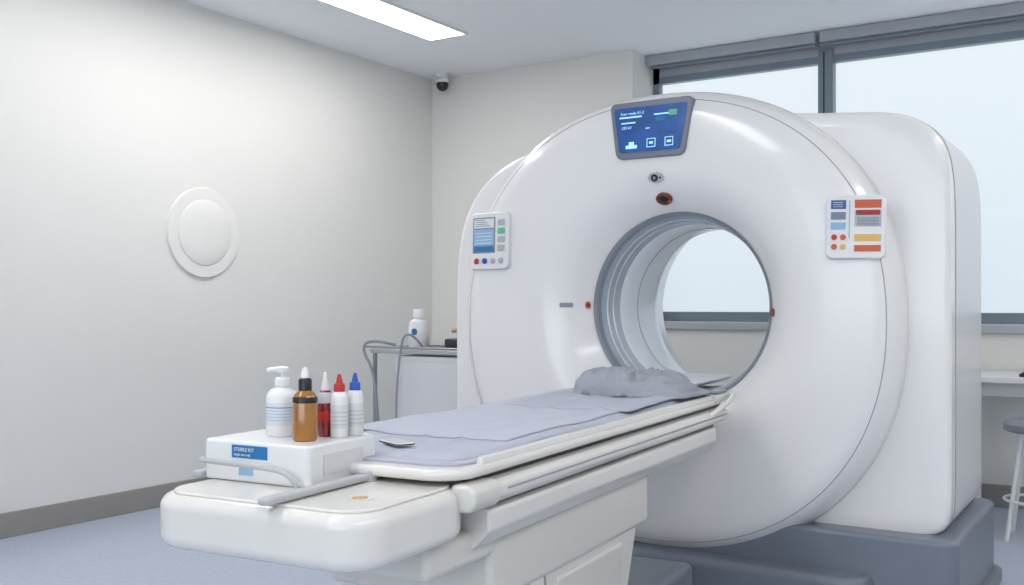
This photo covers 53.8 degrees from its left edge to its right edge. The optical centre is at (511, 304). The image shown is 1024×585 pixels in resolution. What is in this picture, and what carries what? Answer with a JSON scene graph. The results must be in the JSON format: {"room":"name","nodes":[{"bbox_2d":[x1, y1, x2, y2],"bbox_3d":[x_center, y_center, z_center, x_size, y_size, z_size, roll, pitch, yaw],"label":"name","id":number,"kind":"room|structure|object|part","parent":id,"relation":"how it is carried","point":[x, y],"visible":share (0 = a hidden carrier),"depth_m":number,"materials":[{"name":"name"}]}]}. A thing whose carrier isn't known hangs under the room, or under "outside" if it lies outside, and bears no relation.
{"room":"radiology room","nodes":[
{"label":"radiology room","id":0,"kind":"room"},
{"bbox_2d":[0,0,431,512],"bbox_3d":[-3.111,-0.325,4.608,0.200,3.050,10.030,0,0,33],"label":"wall","id":1,"kind":"structure","parent":0,"point":[119,363],"depth_m":6.11,"materials":[{"name":"paint"}]},
{"bbox_2d":[0,476,212,538],"bbox_3d":[-3.128,1.135,4.382,0.015,0.130,9.230,0,0,33],"label":"baseboard","id":2,"kind":"structure","parent":1,"relation":"attached to","point":[30,520],"depth_m":5.56,"materials":[{"name":"plastic"}]},
{"bbox_2d":[166,188,238,277],"bbox_3d":[-1.913,-0.450,6.282,0.022,0.560,0.560,0,0,33],"label":"round wall plate","id":3,"kind":"object","parent":1,"relation":"attached to","point":[202,231],"visible":1,"depth_m":6.25,"materials":[{"name":"plastic"}]},
{"bbox_2d":[0,506,1023,584],"bbox_3d":[0.178,1.250,2.513,8.000,0.100,10.030,0,0,33],"label":"floor","id":4,"kind":"structure","parent":0,"point":[129,548],"depth_m":4.74,"materials":[{"name":"plastic"}]},
{"bbox_2d":[362,328,456,421],"bbox_3d":[-0.399,0.652,5.478,0.670,1.096,0.508,0,0,33],"label":"cart","id":5,"kind":"object","parent":4,"relation":"on","point":[426,379],"visible":0.38,"depth_m":5.30,"materials":[{"name":"white plastic"}]},
{"bbox_3d":[-0.744,0.705,5.477,0.024,0.890,0.024,0,0,33],"label":"post","id":6,"kind":"part","parent":5,"relation":"part of","materials":[{"name":"grey metal"}]},
{"bbox_3d":[-0.525,0.225,5.290,0.630,0.012,0.012,0,0,33],"label":"rail","id":7,"kind":"part","parent":5,"relation":"part of","materials":[{"name":"metal"}]},
{"bbox_2d":[370,345,456,355],"bbox_3d":[-0.378,0.244,5.493,0.640,0.032,0.460,0,0,33],"label":"tray","id":8,"kind":"object","parent":5,"relation":"on","point":[414,351],"depth_m":5.34,"materials":[{"name":"grey plastic"}]},
{"bbox_2d":[409,309,429,346],"bbox_3d":[-0.499,0.124,5.415,0.112,0.206,0.114,0,0,33],"label":"bottle","id":9,"kind":"object","parent":5,"relation":"on","point":[419,327],"visible":0.89,"depth_m":5.37,"materials":[{"name":"white plastic"}]},
{"bbox_3d":[-0.435,0.670,5.272,0.400,0.740,0.015,0,0,33],"label":"door panel","id":10,"kind":"part","parent":5,"relation":"part of","materials":[{"name":"plastic"}]},
{"bbox_2d":[445,338,456,347],"bbox_3d":[-0.222,0.204,5.430,0.210,0.048,0.200,0,0,33],"label":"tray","id":11,"kind":"object","parent":5,"relation":"on","point":[451,342],"depth_m":5.38,"materials":[{"name":"plastic"}]},
{"bbox_2d":[160,373,735,584],"bbox_3d":[0.192,0.755,3.251,0.658,0.890,2.991,0,0,28],"label":"table","id":12,"kind":"object","parent":4,"relation":"on","point":[549,488],"visible":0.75,"depth_m":2.38,"materials":[{"name":"plastic"}]},
{"bbox_3d":[-0.646,0.375,2.343,0.028,0.014,0.240,0,0,28],"label":"clamp lever","id":13,"kind":"part","parent":12,"relation":"part of","materials":[{"name":"plastic"}]},
{"bbox_2d":[199,429,374,488],"bbox_3d":[-0.506,0.340,2.265,0.303,0.088,0.277,0,0,28],"label":"box","id":14,"kind":"object","parent":12,"relation":"on","point":[255,456],"visible":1,"depth_m":2.17,"materials":[{"name":"white plastic"}]},
{"bbox_3d":[-0.573,0.358,2.160,0.294,0.048,0.055,0,0,36],"label":"handle","id":15,"kind":"part","parent":14,"relation":"part of","materials":[{"name":"grey plastic"}]},
{"bbox_2d":[266,366,295,436],"bbox_3d":[-0.521,0.216,2.288,0.073,0.157,0.073,0,0,28],"label":"pump bottle","id":16,"kind":"object","parent":14,"relation":"on","point":[279,405],"visible":0.84,"depth_m":2.26,"materials":[{"name":"white plastic"}]},
{"bbox_3d":[-0.539,0.147,2.292,0.037,0.015,0.011,0,0,12],"label":"spout","id":17,"kind":"part","parent":16,"relation":"part of","materials":[{"name":"white plastic"}]},
{"bbox_2d":[292,367,317,441],"bbox_3d":[-0.451,0.215,2.200,0.055,0.159,0.055,0,0,28],"label":"bottle","id":18,"kind":"object","parent":14,"relation":"on","point":[305,401],"visible":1,"depth_m":2.18,"materials":[{"name":"brown glass"}]},
{"bbox_3d":[-0.451,0.148,2.200,0.018,0.024,0.018,0,0,28],"label":"dropper bulb","id":19,"kind":"part","parent":18,"relation":"part of","materials":[{"name":"white plastic"}]},
{"bbox_2d":[317,372,331,436],"bbox_3d":[-0.420,0.224,2.274,0.037,0.143,0.037,0,0,28],"label":"bottle","id":20,"kind":"object","parent":14,"relation":"on","point":[324,396],"visible":0.8,"depth_m":2.26,"materials":[{"name":"plastic"}]},
{"bbox_2d":[330,374,347,437],"bbox_3d":[-0.386,0.225,2.256,0.040,0.141,0.040,0,0,28],"label":"dropper bottle","id":21,"kind":"object","parent":14,"relation":"on","point":[338,406],"visible":1,"depth_m":2.24,"materials":[{"name":"white plastic"}]},
{"bbox_2d":[324,447,363,475],"bbox_3d":[-0.367,0.341,2.206,0.002,0.045,0.140,0,0,28],"label":"panel","id":22,"kind":"object","parent":14,"relation":"attached to","point":[341,461],"depth_m":2.20,"materials":[{"name":"white plastic"}]},
{"bbox_2d":[347,373,363,435],"bbox_3d":[-0.357,0.225,2.293,0.040,0.141,0.040,0,0,28],"label":"dropper bottle","id":23,"kind":"object","parent":14,"relation":"on","point":[355,395],"visible":0.81,"depth_m":2.28,"materials":[{"name":"white plastic"}]},
{"bbox_2d":[174,477,448,513],"bbox_3d":[-0.422,0.388,2.142,0.515,0.008,0.365,0,0,28],"label":"tray","id":24,"kind":"object","parent":12,"relation":"on","point":[344,495],"depth_m":2.04,"materials":[{"name":"beige plastic"}]},
{"bbox_3d":[-0.387,0.375,2.081,0.032,0.014,0.380,0,0,28],"label":"clamp lever","id":25,"kind":"part","parent":12,"relation":"part of","materials":[{"name":"grey plastic"}]},
{"bbox_2d":[379,438,414,445],"bbox_3d":[-0.277,0.330,2.430,0.052,0.007,0.104,0,0,-35],"label":"spoon","id":26,"kind":"object","parent":12,"relation":"on","point":[393,441],"visible":1,"depth_m":2.42,"materials":[{"name":"silver plastic"}]},
{"bbox_3d":[-0.278,0.327,2.431,0.036,0.001,0.082,0,0,-35],"label":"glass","id":27,"kind":"part","parent":26,"relation":"part of","materials":[{"name":"grey plastic"}]},
{"bbox_3d":[0.217,0.900,2.869,0.032,0.360,0.458,0,0,28],"label":"pedestal panel","id":28,"kind":"part","parent":12,"relation":"part of","materials":[{"name":"plastic"}]},
{"bbox_3d":[0.363,0.409,3.001,0.055,0.051,1.790,0,0,28],"label":"rail","id":29,"kind":"part","parent":12,"relation":"part of","materials":[{"name":"beige plastic"}]},
{"bbox_2d":[574,366,710,398],"bbox_3d":[0.470,0.276,3.709,0.455,0.097,0.361,0,0,32],"label":"folded blanket","id":30,"kind":"object","parent":12,"relation":"on","point":[626,381],"visible":0.97,"depth_m":3.61,"materials":[{"name":"fabric"}]},
{"bbox_3d":[0.784,0.369,3.720,0.051,0.078,0.289,0,0,28],"label":"handle","id":31,"kind":"part","parent":12,"relation":"part of","materials":[{"name":"beige plastic"}]},
{"bbox_2d":[457,92,1001,584],"bbox_3d":[0.868,0.152,4.563,2.320,2.095,1.170,0,0,33],"label":"scanner","id":32,"kind":"object","parent":4,"relation":"on","point":[847,451],"visible":0.85,"depth_m":3.92,"materials":[{"name":"white plastic"}]},
{"bbox_3d":[-0.127,-0.316,4.592,0.133,0.163,0.001,0,-2,39],"label":"screen frame","id":33,"kind":"part","parent":32,"relation":"part of","materials":[{"name":"blue glass"}]},
{"bbox_3d":[-0.085,-0.289,4.599,0.230,0.259,0.065,0,-2,39],"label":"plate","id":34,"kind":"part","parent":32,"relation":"part of","materials":[{"name":"white plastic"}]},
{"bbox_3d":[1.270,-0.287,3.726,0.211,0.238,0.042,1,-4,20],"label":"plate","id":35,"kind":"part","parent":32,"relation":"part of","materials":[{"name":"white plastic"}]},
{"bbox_2d":[975,370,1023,497],"bbox_3d":[3.348,0.795,5.349,1.800,0.810,0.580,0,0,33],"label":"desk","id":36,"kind":"object","parent":4,"relation":"on","point":[993,383],"visible":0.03,"depth_m":5.52,"materials":[{"name":"white plastic"}]},
{"bbox_3d":[2.779,0.812,6.019,0.040,0.775,0.040,0,0,33],"label":"leg","id":37,"kind":"part","parent":36,"relation":"part of","materials":[{"name":"white plastic"}]},
{"bbox_2d":[1003,418,1023,541],"bbox_3d":[2.695,0.896,5.160,0.336,0.612,0.336,0,0,33],"label":"stool","id":38,"kind":"object","parent":4,"relation":"on","point":[1014,425],"visible":1,"depth_m":5.13,"materials":[{"name":"white metal"}]},
{"bbox_3d":[2.695,0.620,5.160,0.330,0.060,0.330,0,0,33],"label":"seat","id":39,"kind":"part","parent":38,"relation":"part of","materials":[{"name":"grey plastic"}]},
{"bbox_3d":[2.663,0.925,5.302,0.022,0.554,0.112,0,0,-12],"label":"leg","id":40,"kind":"part","parent":38,"relation":"part of","materials":[{"name":"white plastic"}]},
{"bbox_2d":[179,0,1023,78],"bbox_3d":[0.178,-1.900,2.513,8.000,0.100,10.030,0,0,33],"label":"ceiling","id":41,"kind":"structure","parent":0,"point":[503,34],"depth_m":6.66,"materials":[{"name":"paint"}]},
{"bbox_2d":[317,0,468,40],"bbox_3d":[-1.251,-1.843,5.658,0.330,0.015,3.040,0,0,33],"label":"ceiling light","id":42,"kind":"object","parent":41,"relation":"attached to","point":[385,12],"depth_m":6.47,"materials":[{"name":"white plastic"}]},
{"bbox_2d":[436,72,448,90],"bbox_3d":[-0.556,-1.779,8.061,0.109,0.142,0.109,0,0,33],"label":"security camera","id":43,"kind":"object","parent":41,"relation":"attached to","point":[442,80],"visible":1,"depth_m":8.02,"materials":[{"name":"white plastic"}]},
{"bbox_2d":[432,50,1023,486],"bbox_3d":[2.711,-0.325,6.489,7.600,3.050,0.600,0,0,33],"label":"wall","id":44,"kind":"structure","parent":0,"point":[483,123],"depth_m":7.77,"materials":[{"name":"paint"}]},
{"bbox_2d":[653,69,662,94],"bbox_3d":[1.103,-0.865,7.621,0.050,1.970,0.060,0,0,33],"label":"frame","id":45,"kind":"object","parent":44,"relation":"attached to","point":[657,89],"visible":0.02,"depth_m":7.60,"materials":[{"name":"metal"}]},
{"bbox_2d":[653,19,1023,312],"bbox_3d":[3.270,-0.865,6.240,5.190,1.970,0.100,0,0,33],"label":"window","id":46,"kind":"structure","parent":44,"relation":"in","point":[1006,31],"depth_m":6.66,"materials":[{"name":"glass"}]},
{"bbox_3d":[2.164,-0.815,6.933,0.100,1.870,0.080,0,0,33],"label":"mullion","id":47,"kind":"part","parent":46,"relation":"part of","materials":[{"name":"grey metal"}]},
{"bbox_2d":[646,1,1023,68],"bbox_3d":[3.203,-1.802,6.135,5.190,0.095,0.090,0,0,33],"label":"roller blind","id":48,"kind":"object","parent":46,"relation":"attached to","point":[1011,11],"visible":1,"depth_m":6.72,"materials":[{"name":"fabric"}]},
{"bbox_3d":[3.292,-0.865,6.274,5.190,1.970,0.020,0,0,33],"label":"glass pane","id":49,"kind":"part","parent":46,"relation":"part of","materials":[{"name":"clear glass"}]},
{"bbox_2d":[663,312,1023,323],"bbox_3d":[3.270,0.085,6.240,5.190,0.070,0.060,0,0,33],"label":"frame","id":50,"kind":"object","parent":44,"relation":"attached to","point":[986,318],"visible":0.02,"depth_m":7.24,"materials":[{"name":"metal"}]},
{"bbox_2d":[664,321,1023,333],"bbox_3d":[3.157,0.145,6.063,5.190,0.050,0.420,0,0,33],"label":"trim","id":51,"kind":"structure","parent":44,"relation":"attached to","point":[703,325],"depth_m":6.85,"materials":[{"name":"grey metal"}]},
{"bbox_2d":[982,483,1023,508],"bbox_3d":[2.546,1.135,6.230,7.570,0.130,0.015,0,0,33],"label":"baseboard","id":52,"kind":"structure","parent":44,"relation":"attached to","point":[995,493],"depth_m":6.00,"materials":[{"name":"plastic"}]},
{"bbox_2d":[823,52,824,112],"bbox_3d":[2.134,-0.840,6.905,0.010,1.780,0.010,0,0,33],"label":"strip","id":53,"kind":"object","parent":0,"point":[823,52],"depth_m":6.90,"materials":[{"name":"grey metal"}]}
]}

